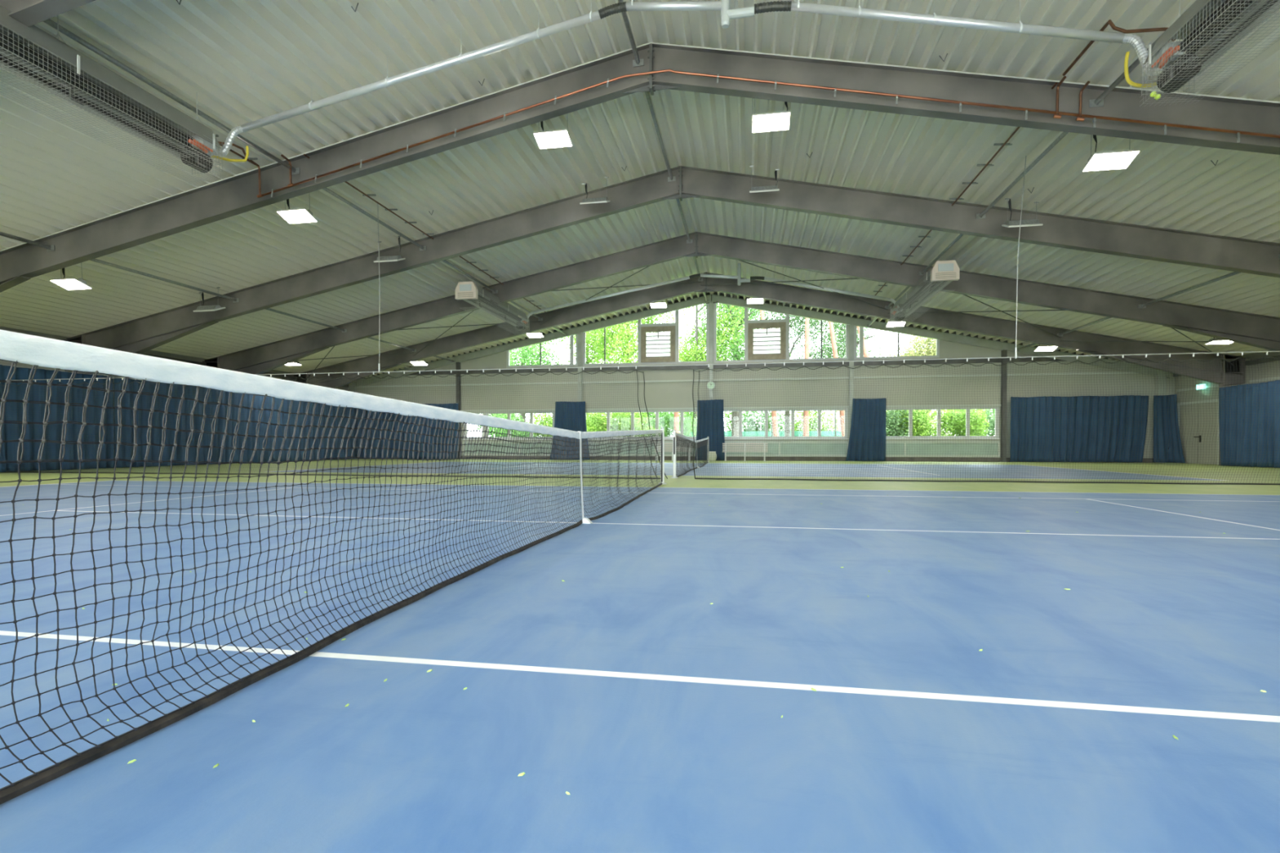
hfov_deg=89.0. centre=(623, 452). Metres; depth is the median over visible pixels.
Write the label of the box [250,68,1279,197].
copper pipe
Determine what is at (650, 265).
rod
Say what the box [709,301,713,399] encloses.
post
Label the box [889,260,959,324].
heater
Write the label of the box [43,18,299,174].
strut
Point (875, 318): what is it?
strut
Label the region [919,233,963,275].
strut
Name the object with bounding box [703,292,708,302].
strut
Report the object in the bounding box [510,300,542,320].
strut
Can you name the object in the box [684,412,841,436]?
fence
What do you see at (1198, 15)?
hood
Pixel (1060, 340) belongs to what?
rod
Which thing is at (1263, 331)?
roof beam
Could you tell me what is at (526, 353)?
tree
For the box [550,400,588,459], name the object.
curtain
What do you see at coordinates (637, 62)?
strut
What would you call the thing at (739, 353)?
tree
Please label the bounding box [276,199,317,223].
lamp
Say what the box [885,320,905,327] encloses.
lamp
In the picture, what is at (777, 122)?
diffuser
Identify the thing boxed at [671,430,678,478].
net post
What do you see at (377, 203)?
wire
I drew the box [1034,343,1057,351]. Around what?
lamp
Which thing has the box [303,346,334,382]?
rod
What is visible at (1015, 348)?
wire
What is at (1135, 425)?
curtain
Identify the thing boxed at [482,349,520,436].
tree
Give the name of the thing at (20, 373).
curtain
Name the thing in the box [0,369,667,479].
net
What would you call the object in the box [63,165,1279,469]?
roof beam
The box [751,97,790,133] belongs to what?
lamp
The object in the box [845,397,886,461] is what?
curtain
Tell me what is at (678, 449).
bench
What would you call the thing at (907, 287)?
strut
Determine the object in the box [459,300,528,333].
basket
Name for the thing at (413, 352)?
rod
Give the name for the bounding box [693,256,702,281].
strut
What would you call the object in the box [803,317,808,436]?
pine tree
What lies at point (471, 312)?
rod
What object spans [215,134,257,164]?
gas pipe
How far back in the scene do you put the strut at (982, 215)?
13.07 m
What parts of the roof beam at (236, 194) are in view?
ridge plate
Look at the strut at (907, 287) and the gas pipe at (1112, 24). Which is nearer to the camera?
the gas pipe at (1112, 24)
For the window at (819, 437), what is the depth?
30.74 m
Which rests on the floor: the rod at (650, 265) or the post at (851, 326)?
the post at (851, 326)
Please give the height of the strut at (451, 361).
0.120 m
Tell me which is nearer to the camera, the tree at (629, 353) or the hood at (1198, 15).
the hood at (1198, 15)
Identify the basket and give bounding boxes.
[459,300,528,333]
[708,451,716,461]
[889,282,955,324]
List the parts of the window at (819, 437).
sill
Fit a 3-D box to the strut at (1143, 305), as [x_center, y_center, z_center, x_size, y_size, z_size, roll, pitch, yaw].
[15.128,-4.370,17.041,0.200,0.120,5.260,0,1,11]
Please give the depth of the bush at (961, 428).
33.14 m
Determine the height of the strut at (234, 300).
0.120 m
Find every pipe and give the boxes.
[204,0,1167,156]
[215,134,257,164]
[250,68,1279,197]
[303,153,546,312]
[871,82,1057,299]
[1062,19,1175,75]
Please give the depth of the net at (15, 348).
2.13 m
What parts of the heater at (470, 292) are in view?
label plate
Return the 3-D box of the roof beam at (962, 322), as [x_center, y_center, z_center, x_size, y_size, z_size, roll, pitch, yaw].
[3.466,-3.531,27.319,38.840,7.970,0.240,0,1,11]
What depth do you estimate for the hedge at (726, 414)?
49.30 m
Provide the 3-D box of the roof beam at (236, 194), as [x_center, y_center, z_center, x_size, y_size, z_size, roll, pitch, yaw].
[0.505,-3.346,11.800,38.840,7.973,0.240,0,1,11]
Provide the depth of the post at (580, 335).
32.43 m
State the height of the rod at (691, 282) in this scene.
1.395 m
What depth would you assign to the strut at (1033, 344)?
27.77 m
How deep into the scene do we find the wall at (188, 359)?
23.75 m
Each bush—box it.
[488,413,536,436]
[528,413,552,436]
[586,413,624,436]
[604,412,655,436]
[644,412,697,436]
[885,409,908,435]
[894,409,947,435]
[933,408,990,435]
[981,408,995,435]
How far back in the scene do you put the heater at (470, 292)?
22.90 m
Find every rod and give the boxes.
[296,351,413,360]
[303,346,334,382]
[400,320,540,329]
[413,311,471,355]
[540,265,650,324]
[550,281,701,291]
[700,278,860,285]
[740,260,888,310]
[887,309,1062,313]
[964,294,1060,337]
[1060,340,1208,342]
[1170,327,1234,365]
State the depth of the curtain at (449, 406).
34.08 m
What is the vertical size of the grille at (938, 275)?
0.150 m
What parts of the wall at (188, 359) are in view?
rail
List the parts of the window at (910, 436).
sill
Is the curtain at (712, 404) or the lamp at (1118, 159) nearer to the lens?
the lamp at (1118, 159)
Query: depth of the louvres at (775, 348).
30.91 m
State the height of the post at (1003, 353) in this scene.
4.961 m
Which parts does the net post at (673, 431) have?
crank rail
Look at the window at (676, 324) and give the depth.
31.86 m
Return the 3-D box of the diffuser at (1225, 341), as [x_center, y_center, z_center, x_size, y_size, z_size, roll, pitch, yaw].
[19.290,-3.538,20.991,0.676,0.001,0.416,0,-5,11]
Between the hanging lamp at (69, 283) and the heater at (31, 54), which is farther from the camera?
the hanging lamp at (69, 283)
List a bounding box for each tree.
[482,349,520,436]
[509,336,568,422]
[545,324,633,418]
[586,311,675,414]
[656,302,750,435]
[673,412,679,436]
[687,303,791,436]
[738,308,837,436]
[760,310,778,436]
[797,317,896,358]
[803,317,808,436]
[828,321,844,435]
[857,326,868,357]
[875,333,937,418]
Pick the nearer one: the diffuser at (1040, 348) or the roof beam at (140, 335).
the roof beam at (140, 335)
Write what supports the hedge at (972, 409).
on the ground
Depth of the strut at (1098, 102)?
9.91 m
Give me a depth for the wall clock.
31.13 m
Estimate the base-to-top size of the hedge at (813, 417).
5.045 m
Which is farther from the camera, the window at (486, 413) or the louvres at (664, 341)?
the window at (486, 413)
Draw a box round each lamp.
[49,267,92,289]
[193,286,225,311]
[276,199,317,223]
[285,360,302,365]
[373,235,405,262]
[410,358,427,365]
[526,332,543,337]
[533,120,573,149]
[579,176,610,204]
[650,302,666,308]
[746,296,763,303]
[749,165,779,192]
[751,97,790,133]
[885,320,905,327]
[1001,198,1043,227]
[1004,219,1039,225]
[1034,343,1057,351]
[1081,134,1140,171]
[1204,337,1233,344]
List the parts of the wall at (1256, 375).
rail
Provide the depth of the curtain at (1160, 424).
27.49 m
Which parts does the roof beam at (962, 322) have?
ridge plate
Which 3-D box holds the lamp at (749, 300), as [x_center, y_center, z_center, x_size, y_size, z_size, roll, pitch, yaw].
[5.685,-6.815,28.134,0.700,0.708,0.431,0,1,11]
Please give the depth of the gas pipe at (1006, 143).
14.43 m
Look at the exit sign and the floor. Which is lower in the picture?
the floor
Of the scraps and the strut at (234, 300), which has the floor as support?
the scraps
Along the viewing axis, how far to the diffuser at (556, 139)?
13.20 m
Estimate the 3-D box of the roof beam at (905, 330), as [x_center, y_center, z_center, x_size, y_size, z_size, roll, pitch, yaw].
[4.221,-3.579,31.277,38.680,7.970,0.200,0,1,11]
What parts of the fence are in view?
fence post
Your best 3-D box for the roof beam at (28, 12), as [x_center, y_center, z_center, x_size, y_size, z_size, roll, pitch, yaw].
[-0.488,-3.284,6.594,38.840,7.973,0.240,0,1,11]
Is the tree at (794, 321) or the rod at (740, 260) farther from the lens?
the tree at (794, 321)
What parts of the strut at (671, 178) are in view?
plate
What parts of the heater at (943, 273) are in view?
label plate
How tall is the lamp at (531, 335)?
0.705 m
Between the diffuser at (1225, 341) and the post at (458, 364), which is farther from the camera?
the post at (458, 364)
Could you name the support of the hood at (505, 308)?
attached to the heater at (470, 292)
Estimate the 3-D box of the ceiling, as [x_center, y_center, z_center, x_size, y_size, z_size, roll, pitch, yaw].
[0.931,-5.456,14.010,40.400,4.202,36.350,0,1,11]
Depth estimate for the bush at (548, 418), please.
38.70 m
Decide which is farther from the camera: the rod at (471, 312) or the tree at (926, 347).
the tree at (926, 347)
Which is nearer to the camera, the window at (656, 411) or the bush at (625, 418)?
the window at (656, 411)
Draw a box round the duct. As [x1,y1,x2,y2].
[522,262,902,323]
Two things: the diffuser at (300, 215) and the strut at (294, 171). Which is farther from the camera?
the diffuser at (300, 215)
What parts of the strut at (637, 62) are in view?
plate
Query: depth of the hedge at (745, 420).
48.76 m
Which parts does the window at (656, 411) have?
sill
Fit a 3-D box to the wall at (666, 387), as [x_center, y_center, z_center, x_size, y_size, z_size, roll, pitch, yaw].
[4.327,-3.650,31.409,40.200,8.210,0.260,0,1,11]
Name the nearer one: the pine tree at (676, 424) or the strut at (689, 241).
the strut at (689, 241)
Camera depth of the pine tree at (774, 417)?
35.82 m
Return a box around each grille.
[457,292,473,297]
[935,272,954,278]
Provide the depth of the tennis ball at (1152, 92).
8.02 m
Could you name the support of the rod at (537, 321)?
attached to the roof beam at (1263, 331)
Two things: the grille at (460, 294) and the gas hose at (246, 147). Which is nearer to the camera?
the gas hose at (246, 147)
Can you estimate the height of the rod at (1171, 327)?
1.257 m
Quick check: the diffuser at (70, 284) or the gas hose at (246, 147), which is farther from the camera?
the diffuser at (70, 284)
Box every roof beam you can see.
[0,0,94,35]
[0,41,1279,292]
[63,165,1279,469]
[202,231,1279,464]
[293,271,1245,466]
[347,293,1171,462]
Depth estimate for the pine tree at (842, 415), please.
35.12 m
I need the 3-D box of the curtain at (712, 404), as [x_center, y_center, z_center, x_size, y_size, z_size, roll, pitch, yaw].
[4.138,-1.063,31.107,1.488,2.903,0.265,0,1,13]
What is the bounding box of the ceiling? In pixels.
[0,0,1279,377]
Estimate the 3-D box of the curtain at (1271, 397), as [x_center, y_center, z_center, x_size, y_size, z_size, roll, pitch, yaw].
[21.428,-0.930,21.811,0.344,2.861,4.350,0,1,13]
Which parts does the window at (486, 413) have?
sill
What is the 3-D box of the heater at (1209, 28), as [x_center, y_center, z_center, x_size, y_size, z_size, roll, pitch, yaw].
[6.373,-5.078,5.556,0.720,1.472,5.425,0,1,11]
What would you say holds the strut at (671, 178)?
attached to the roof beam at (236, 194)
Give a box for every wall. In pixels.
[0,326,348,439]
[347,292,1174,462]
[1173,350,1279,464]
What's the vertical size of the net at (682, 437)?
1.072 m
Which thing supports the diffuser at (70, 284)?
attached to the hanging lamp at (69, 283)
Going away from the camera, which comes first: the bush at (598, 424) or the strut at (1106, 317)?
the strut at (1106, 317)
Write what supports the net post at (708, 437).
on the floor
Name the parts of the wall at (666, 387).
panel, panel rail, panel, panel, panel rail, panel, window head rail, rail, panel, panel rail, panel, panel, panel rail, panel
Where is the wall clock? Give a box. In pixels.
[706,381,715,389]
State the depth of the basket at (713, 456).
30.19 m
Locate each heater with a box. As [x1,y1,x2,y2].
[0,5,224,183]
[455,280,529,333]
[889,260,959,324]
[1139,0,1279,106]
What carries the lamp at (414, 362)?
hanging from the ceiling
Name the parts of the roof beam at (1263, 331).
ridge plate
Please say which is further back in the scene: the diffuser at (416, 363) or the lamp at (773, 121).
the diffuser at (416, 363)
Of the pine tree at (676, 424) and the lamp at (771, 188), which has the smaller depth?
the lamp at (771, 188)
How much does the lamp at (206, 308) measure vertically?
0.742 m
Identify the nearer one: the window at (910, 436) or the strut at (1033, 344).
the strut at (1033, 344)
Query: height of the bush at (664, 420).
3.378 m
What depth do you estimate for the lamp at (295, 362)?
27.32 m
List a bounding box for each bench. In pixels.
[654,443,692,461]
[722,443,768,461]
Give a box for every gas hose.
[211,145,248,161]
[1124,51,1156,87]
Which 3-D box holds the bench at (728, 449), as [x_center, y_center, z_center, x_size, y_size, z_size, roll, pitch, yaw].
[5.641,-0.002,30.281,2.080,0.840,0.450,0,1,11]
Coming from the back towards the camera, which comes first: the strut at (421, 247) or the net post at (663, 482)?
the strut at (421, 247)
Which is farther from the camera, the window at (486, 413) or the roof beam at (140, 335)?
the window at (486, 413)
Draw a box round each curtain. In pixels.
[0,364,114,471]
[114,376,354,467]
[354,403,458,458]
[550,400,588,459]
[694,399,724,460]
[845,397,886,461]
[1009,395,1148,462]
[1153,394,1185,462]
[1217,379,1279,467]
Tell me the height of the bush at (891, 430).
3.404 m
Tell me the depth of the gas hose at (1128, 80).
8.69 m
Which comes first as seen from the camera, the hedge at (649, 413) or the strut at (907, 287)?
the strut at (907, 287)
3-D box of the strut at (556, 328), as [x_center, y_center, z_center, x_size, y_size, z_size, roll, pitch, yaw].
[-3.267,-5.868,30.637,0.200,0.120,4.010,0,1,11]
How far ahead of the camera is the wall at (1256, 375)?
23.72 m
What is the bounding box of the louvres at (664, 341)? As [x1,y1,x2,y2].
[640,325,675,362]
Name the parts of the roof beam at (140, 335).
ridge plate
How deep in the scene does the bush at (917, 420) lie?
33.51 m
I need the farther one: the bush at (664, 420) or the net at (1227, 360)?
the bush at (664, 420)
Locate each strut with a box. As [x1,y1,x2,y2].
[0,231,54,251]
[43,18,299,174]
[89,258,239,302]
[265,307,346,332]
[322,187,426,250]
[367,337,416,351]
[432,355,455,362]
[441,259,497,293]
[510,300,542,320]
[553,326,568,335]
[617,0,644,66]
[644,91,675,182]
[675,198,692,243]
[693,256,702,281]
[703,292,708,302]
[866,317,877,326]
[884,286,909,308]
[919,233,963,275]
[976,131,1068,218]
[1017,342,1035,351]
[1057,316,1111,336]
[1088,38,1158,107]
[1137,271,1239,308]
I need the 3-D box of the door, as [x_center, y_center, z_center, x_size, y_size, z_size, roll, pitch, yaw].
[23.088,-0.792,26.184,0.169,2.520,2.560,0,1,11]
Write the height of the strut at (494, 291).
0.120 m
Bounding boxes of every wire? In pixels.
[377,203,380,373]
[1014,155,1026,358]
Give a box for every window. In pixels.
[463,411,555,439]
[506,333,577,368]
[582,303,708,365]
[585,409,697,439]
[713,302,848,363]
[723,408,848,439]
[853,325,939,359]
[885,406,999,439]
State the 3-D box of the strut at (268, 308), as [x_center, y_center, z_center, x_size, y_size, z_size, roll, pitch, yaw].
[-11.050,-4.559,22.033,0.200,0.120,5.260,0,1,11]
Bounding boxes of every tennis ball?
[1149,91,1156,97]
[1154,93,1160,99]
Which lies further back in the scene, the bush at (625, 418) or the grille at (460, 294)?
the bush at (625, 418)
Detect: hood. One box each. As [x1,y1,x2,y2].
[466,284,528,324]
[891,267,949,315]
[1143,0,1279,75]
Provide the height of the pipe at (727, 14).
2.463 m
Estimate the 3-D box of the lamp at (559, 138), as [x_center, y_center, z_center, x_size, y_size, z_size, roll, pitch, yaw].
[-1.429,-6.621,13.204,0.700,0.705,0.431,0,1,11]
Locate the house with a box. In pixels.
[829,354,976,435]
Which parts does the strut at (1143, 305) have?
plate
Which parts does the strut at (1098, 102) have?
plate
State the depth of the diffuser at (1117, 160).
11.32 m
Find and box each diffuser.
[51,279,90,289]
[276,209,316,223]
[285,363,299,365]
[410,361,426,365]
[533,130,571,148]
[746,298,763,303]
[752,112,790,132]
[1035,346,1057,351]
[1083,151,1138,171]
[1206,340,1233,344]
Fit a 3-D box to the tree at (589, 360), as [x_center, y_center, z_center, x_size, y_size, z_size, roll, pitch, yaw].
[-2.232,-5.704,43.406,6.814,12.048,6.685,1,1,43]
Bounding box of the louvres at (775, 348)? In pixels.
[747,321,786,359]
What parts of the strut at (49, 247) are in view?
plate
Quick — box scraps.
[22,503,1266,795]
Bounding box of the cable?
[11,351,1279,382]
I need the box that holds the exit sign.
[1195,383,1205,389]
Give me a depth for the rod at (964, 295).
23.19 m
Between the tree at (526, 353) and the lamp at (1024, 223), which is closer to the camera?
the lamp at (1024, 223)
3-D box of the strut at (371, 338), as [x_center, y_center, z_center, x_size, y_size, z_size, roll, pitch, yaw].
[-10.061,-4.621,27.214,0.200,0.120,5.210,0,1,11]
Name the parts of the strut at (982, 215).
plate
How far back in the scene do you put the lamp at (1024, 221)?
14.67 m
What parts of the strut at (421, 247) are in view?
plate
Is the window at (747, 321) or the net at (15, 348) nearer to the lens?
the net at (15, 348)
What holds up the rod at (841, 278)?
attached to the roof beam at (1263, 331)
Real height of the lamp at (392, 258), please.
0.762 m
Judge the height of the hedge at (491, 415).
4.369 m
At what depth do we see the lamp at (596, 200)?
16.50 m
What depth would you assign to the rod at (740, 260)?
24.40 m
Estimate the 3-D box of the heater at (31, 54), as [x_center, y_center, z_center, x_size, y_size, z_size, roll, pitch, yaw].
[-7.448,-5.161,8.192,0.720,1.395,5.425,0,1,11]
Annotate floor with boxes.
[0,458,1279,852]
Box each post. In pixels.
[456,361,461,459]
[577,333,582,460]
[658,426,666,484]
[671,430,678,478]
[706,436,710,462]
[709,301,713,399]
[848,324,853,437]
[1000,350,1007,462]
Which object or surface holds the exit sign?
attached to the wall at (1256, 375)
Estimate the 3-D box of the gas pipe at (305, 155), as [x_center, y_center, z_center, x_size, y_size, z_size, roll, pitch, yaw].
[-4.859,-6.023,20.631,0.322,0.085,15.700,0,1,11]
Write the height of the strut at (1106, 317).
0.120 m
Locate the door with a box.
[1177,399,1219,464]
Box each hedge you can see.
[475,413,537,436]
[629,412,674,431]
[668,411,732,431]
[724,411,797,431]
[783,410,840,431]
[955,408,995,435]
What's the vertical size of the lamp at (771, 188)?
0.744 m
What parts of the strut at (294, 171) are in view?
plate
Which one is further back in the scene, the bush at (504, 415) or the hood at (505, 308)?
the bush at (504, 415)
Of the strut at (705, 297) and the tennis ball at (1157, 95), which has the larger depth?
the strut at (705, 297)
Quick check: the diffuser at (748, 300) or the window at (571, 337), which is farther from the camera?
the window at (571, 337)
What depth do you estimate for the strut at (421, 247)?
15.80 m
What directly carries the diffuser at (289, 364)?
attached to the lamp at (295, 362)
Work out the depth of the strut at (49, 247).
13.80 m
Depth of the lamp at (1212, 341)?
20.98 m
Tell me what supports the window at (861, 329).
in the wall at (666, 387)
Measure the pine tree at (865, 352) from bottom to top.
15.323 m
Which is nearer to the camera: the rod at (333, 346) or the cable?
the cable
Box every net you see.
[0,329,662,804]
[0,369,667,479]
[675,432,707,476]
[692,355,1279,484]
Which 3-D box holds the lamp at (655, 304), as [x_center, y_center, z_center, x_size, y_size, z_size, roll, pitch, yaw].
[1.550,-6.805,28.923,0.700,0.705,0.431,0,1,11]
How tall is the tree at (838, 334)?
11.134 m
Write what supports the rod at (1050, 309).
attached to the roof beam at (1263, 331)

